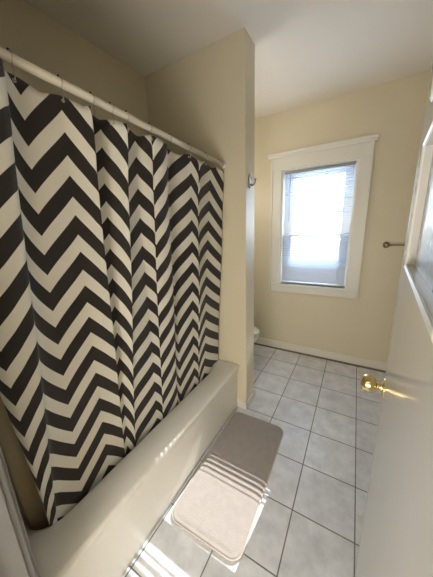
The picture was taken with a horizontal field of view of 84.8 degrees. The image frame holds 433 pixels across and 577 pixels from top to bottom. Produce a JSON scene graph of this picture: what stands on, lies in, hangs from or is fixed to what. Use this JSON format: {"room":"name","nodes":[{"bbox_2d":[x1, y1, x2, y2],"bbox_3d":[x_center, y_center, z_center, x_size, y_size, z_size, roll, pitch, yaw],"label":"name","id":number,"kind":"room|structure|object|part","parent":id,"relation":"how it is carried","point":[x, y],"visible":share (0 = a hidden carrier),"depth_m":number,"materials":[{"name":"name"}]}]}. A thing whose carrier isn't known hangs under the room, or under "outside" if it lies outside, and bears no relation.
{"room":"bathroom","nodes":[
{"label":"bathroom","id":0,"kind":"room"},
{"bbox_2d":[0,0,149,135],"bbox_3d":[-0.734,-0.327,2.151,0.300,2.755,3.032,6,16,30],"label":"wall","id":1,"kind":"structure","parent":0,"point":[30,34],"depth_m":1.45,"materials":[{"name":"beige paint"}]},
{"bbox_2d":[145,28,254,401],"bbox_3d":[-0.110,-0.328,2.066,0.864,2.755,0.175,6,16,30],"label":"wall partition","id":2,"kind":"structure","parent":0,"point":[205,98],"depth_m":1.75,"materials":[{"name":"beige paint"}]},
{"bbox_2d":[0,47,226,168],"bbox_3d":[-0.335,-0.737,1.061,0.052,0.087,1.552,6,16,30],"label":"curtain rod","id":3,"kind":"object","parent":2,"relation":"attached to","point":[5,55],"visible":1,"depth_m":0.84,"materials":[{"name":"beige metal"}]},
{"bbox_2d":[6,47,15,80],"bbox_3d":[-0.574,-0.625,0.662,0.036,0.079,0.008,6,16,30],"label":"curtain hook","id":4,"kind":"object","parent":3,"relation":"hanging from","point":[7,48],"visible":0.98,"depth_m":0.66,"materials":[{"name":"silver metal"}]},
{"bbox_2d":[0,396,48,529],"bbox_3d":[-0.417,0.166,1.346,0.182,1.755,1.507,6,16,30],"label":"liner","id":5,"kind":"object","parent":3,"relation":"hanging from","point":[22,480],"visible":0.02,"depth_m":0.93,"materials":[{"name":"beige plastic"}]},
{"bbox_2d":[57,74,63,101],"bbox_3d":[-0.509,-0.651,0.772,0.036,0.079,0.008,6,16,30],"label":"curtain hook","id":6,"kind":"object","parent":3,"relation":"hanging from","point":[57,74],"visible":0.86,"depth_m":0.76,"materials":[{"name":"silver metal"}]},
{"bbox_2d":[237,390,254,409],"bbox_3d":[-0.059,0.976,2.380,0.876,0.070,0.199,6,16,30],"label":"baseboard","id":7,"kind":"structure","parent":2,"relation":"attached to","point":[245,405],"depth_m":2.12,"materials":[{"name":"beige paint"}]},
{"bbox_2d":[248,174,256,188],"bbox_3d":[0.262,-0.775,1.703,0.056,0.104,0.036,6,16,30],"label":"robe hook","id":8,"kind":"object","parent":2,"relation":"attached to","point":[249,176],"visible":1,"depth_m":1.71,"materials":[{"name":"silver metal"}]},
{"bbox_3d":[0.240,-0.778,1.716,0.005,0.104,0.036,6,16,30],"label":"plate","id":9,"kind":"part","parent":8,"relation":"part of","materials":[{"name":"silver metal"}]},
{"bbox_2d":[23,0,432,118],"bbox_3d":[0.126,-1.389,0.349,3.376,0.100,4.722,6,16,30],"label":"ceiling","id":10,"kind":"structure","parent":0,"point":[307,51],"depth_m":1.52,"materials":[{"name":"paint"}]},
{"bbox_2d":[122,344,384,576],"bbox_3d":[0.385,1.171,1.877,2.776,0.100,3.032,6,16,30],"label":"floor","id":11,"kind":"structure","parent":0,"point":[308,522],"depth_m":1.47,"materials":[{"name":"grey tile"}]},
{"bbox_2d":[12,359,238,576],"bbox_3d":[-0.526,0.992,1.632,0.806,0.423,1.545,6,16,30],"label":"bathtub","id":12,"kind":"object","parent":11,"relation":"on","point":[102,535],"visible":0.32,"depth_m":1.16,"materials":[{"name":"ceramic"}]},
{"bbox_2d":[172,412,282,561],"bbox_3d":[0.134,1.189,1.593,0.436,0.014,0.906,6,16,29],"label":"bath mat","id":13,"kind":"object","parent":11,"relation":"on","point":[219,506],"visible":1,"depth_m":1.45,"materials":[{"name":"beige fabric"}]},
{"bbox_2d":[254,326,259,342],"bbox_3d":[0.171,0.492,2.846,0.712,0.775,0.460,6,16,30],"label":"toilet","id":14,"kind":"object","parent":11,"relation":"on","point":[256,330],"visible":0.11,"depth_m":2.67,"materials":[{"name":"white ceramic"}]},
{"bbox_3d":[0.266,0.473,2.785,0.492,0.017,0.381,6,16,30],"label":"lid","id":15,"kind":"part","parent":14,"relation":"part of","materials":[{"name":"white ceramic"}]},
{"bbox_2d":[254,70,430,362],"bbox_3d":[1.136,-0.525,2.703,2.356,2.755,0.150,6,16,30],"label":"wall","id":16,"kind":"structure","parent":0,"point":[361,327],"depth_m":2.44,"materials":[{"name":"beige paint"}]},
{"bbox_2d":[254,337,386,372],"bbox_3d":[1.139,0.780,2.945,2.356,0.105,0.016,6,16,30],"label":"baseboard","id":17,"kind":"structure","parent":16,"relation":"attached to","point":[321,353],"depth_m":2.84,"materials":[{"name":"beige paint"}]},
{"bbox_2d":[268,133,378,298],"bbox_3d":[1.091,-0.704,2.650,1.029,1.560,0.206,6,16,30],"label":"window","id":18,"kind":"structure","parent":16,"relation":"in","point":[349,150],"depth_m":2.52,"materials":[{"name":"white paint"}]},
{"bbox_3d":[0.703,-0.695,2.814,0.108,1.291,0.022,6,16,30],"label":"casing","id":19,"kind":"part","parent":18,"relation":"part of","materials":[{"name":"white paint"}]},
{"bbox_3d":[1.113,-0.030,2.796,0.930,0.019,0.134,6,16,30],"label":"sill","id":20,"kind":"part","parent":18,"relation":"part of","materials":[{"name":"white paint"}]},
{"bbox_3d":[1.129,-0.343,2.767,0.704,0.579,0.030,6,16,30],"label":"sash","id":21,"kind":"part","parent":18,"relation":"part of","materials":[{"name":"white paint"}]},
{"bbox_2d":[281,161,355,286],"bbox_3d":[1.088,-0.659,2.639,0.690,1.268,0.037,6,16,30],"label":"window blind","id":22,"kind":"object","parent":18,"relation":"attached to","point":[305,268],"visible":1,"depth_m":2.65,"materials":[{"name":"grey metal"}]},
{"bbox_3d":[1.112,-0.052,2.790,0.690,0.016,0.024,6,16,30],"label":"rail","id":23,"kind":"part","parent":22,"relation":"part of","materials":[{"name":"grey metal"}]},
{"bbox_3d":[1.070,-1.263,2.497,0.690,0.026,0.026,6,16,30],"label":"head rail","id":24,"kind":"part","parent":22,"relation":"part of","materials":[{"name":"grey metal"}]},
{"bbox_3d":[1.125,-0.947,2.651,0.704,0.719,0.030,6,16,30],"label":"sash","id":25,"kind":"part","parent":18,"relation":"part of","materials":[{"name":"white paint"}]},
{"bbox_3d":[1.045,-1.344,2.439,0.954,0.124,0.022,6,16,30],"label":"head casing","id":26,"kind":"part","parent":18,"relation":"part of","materials":[{"name":"white paint"}]},
{"bbox_3d":[1.435,-0.619,2.397,0.108,1.291,0.022,6,16,30],"label":"casing","id":27,"kind":"part","parent":18,"relation":"part of","materials":[{"name":"white paint"}]},
{"bbox_2d":[383,242,404,247],"bbox_3d":[1.844,-0.399,2.177,0.520,0.060,0.077,6,16,30],"label":"towel bar","id":28,"kind":"object","parent":16,"relation":"attached to","point":[385,244],"visible":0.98,"depth_m":2.25,"materials":[{"name":"silver metal"}]},
{"bbox_3d":[1.645,-0.420,2.291,0.060,0.060,0.077,6,16,30],"label":"post","id":29,"kind":"part","parent":28,"relation":"part of","materials":[{"name":"silver metal"}]},
{"bbox_3d":[-0.401,0.104,0.325,2.556,2.755,0.116,6,16,30],"label":"wall","id":30,"kind":"structure","parent":0,"visible":0},
{"bbox_2d":[0,446,39,576],"bbox_3d":[-0.195,0.406,0.293,1.013,2.170,0.145,6,16,30],"label":"door frame","id":31,"kind":"structure","parent":30,"relation":"attached to","point":[17,559],"depth_m":0.58,"materials":[{"name":"grey paint"}]},
{"bbox_2d":[355,63,432,576],"bbox_3d":[0.373,0.400,0.503,0.171,2.030,0.809,8,17,34],"label":"door","id":32,"kind":"structure","parent":30,"relation":"in","point":[396,540],"depth_m":0.37,"materials":[{"name":"grey paint"}]},
{"bbox_3d":[0.522,0.323,0.801,0.062,0.059,0.059,8,17,34],"label":"knob","id":33,"kind":"part","parent":32,"relation":"part of","materials":[{"name":"gold metal"}]},
{"bbox_3d":[0.326,-0.136,0.366,0.005,0.283,0.484,8,17,34],"label":"bead moulding","id":34,"kind":"part","parent":32,"relation":"part of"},
{"bbox_3d":[0.341,-0.133,0.355,0.006,0.267,0.468,8,17,34],"label":"glass panel","id":35,"kind":"part","parent":32,"relation":"part of","materials":[{"name":"white glass"}]},
{"bbox_3d":[0.315,-0.440,0.292,0.005,0.194,0.484,8,17,34],"label":"bead moulding","id":36,"kind":"part","parent":32,"relation":"part of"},
{"bbox_3d":[-0.311,-0.730,1.105,0.036,0.079,0.008,6,16,30],"label":"curtain hook","id":37,"kind":"object","parent":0,"visible":0},
{"bbox_2d":[0,58,223,525],"bbox_3d":[-0.315,0.088,1.266,0.200,1.647,1.530,6,16,30],"label":"shower curtain","id":38,"kind":"object","parent":37,"relation":"hanging from","point":[111,237],"visible":0.98,"depth_m":0.98,"materials":[{"name":"fabric"}]}
]}

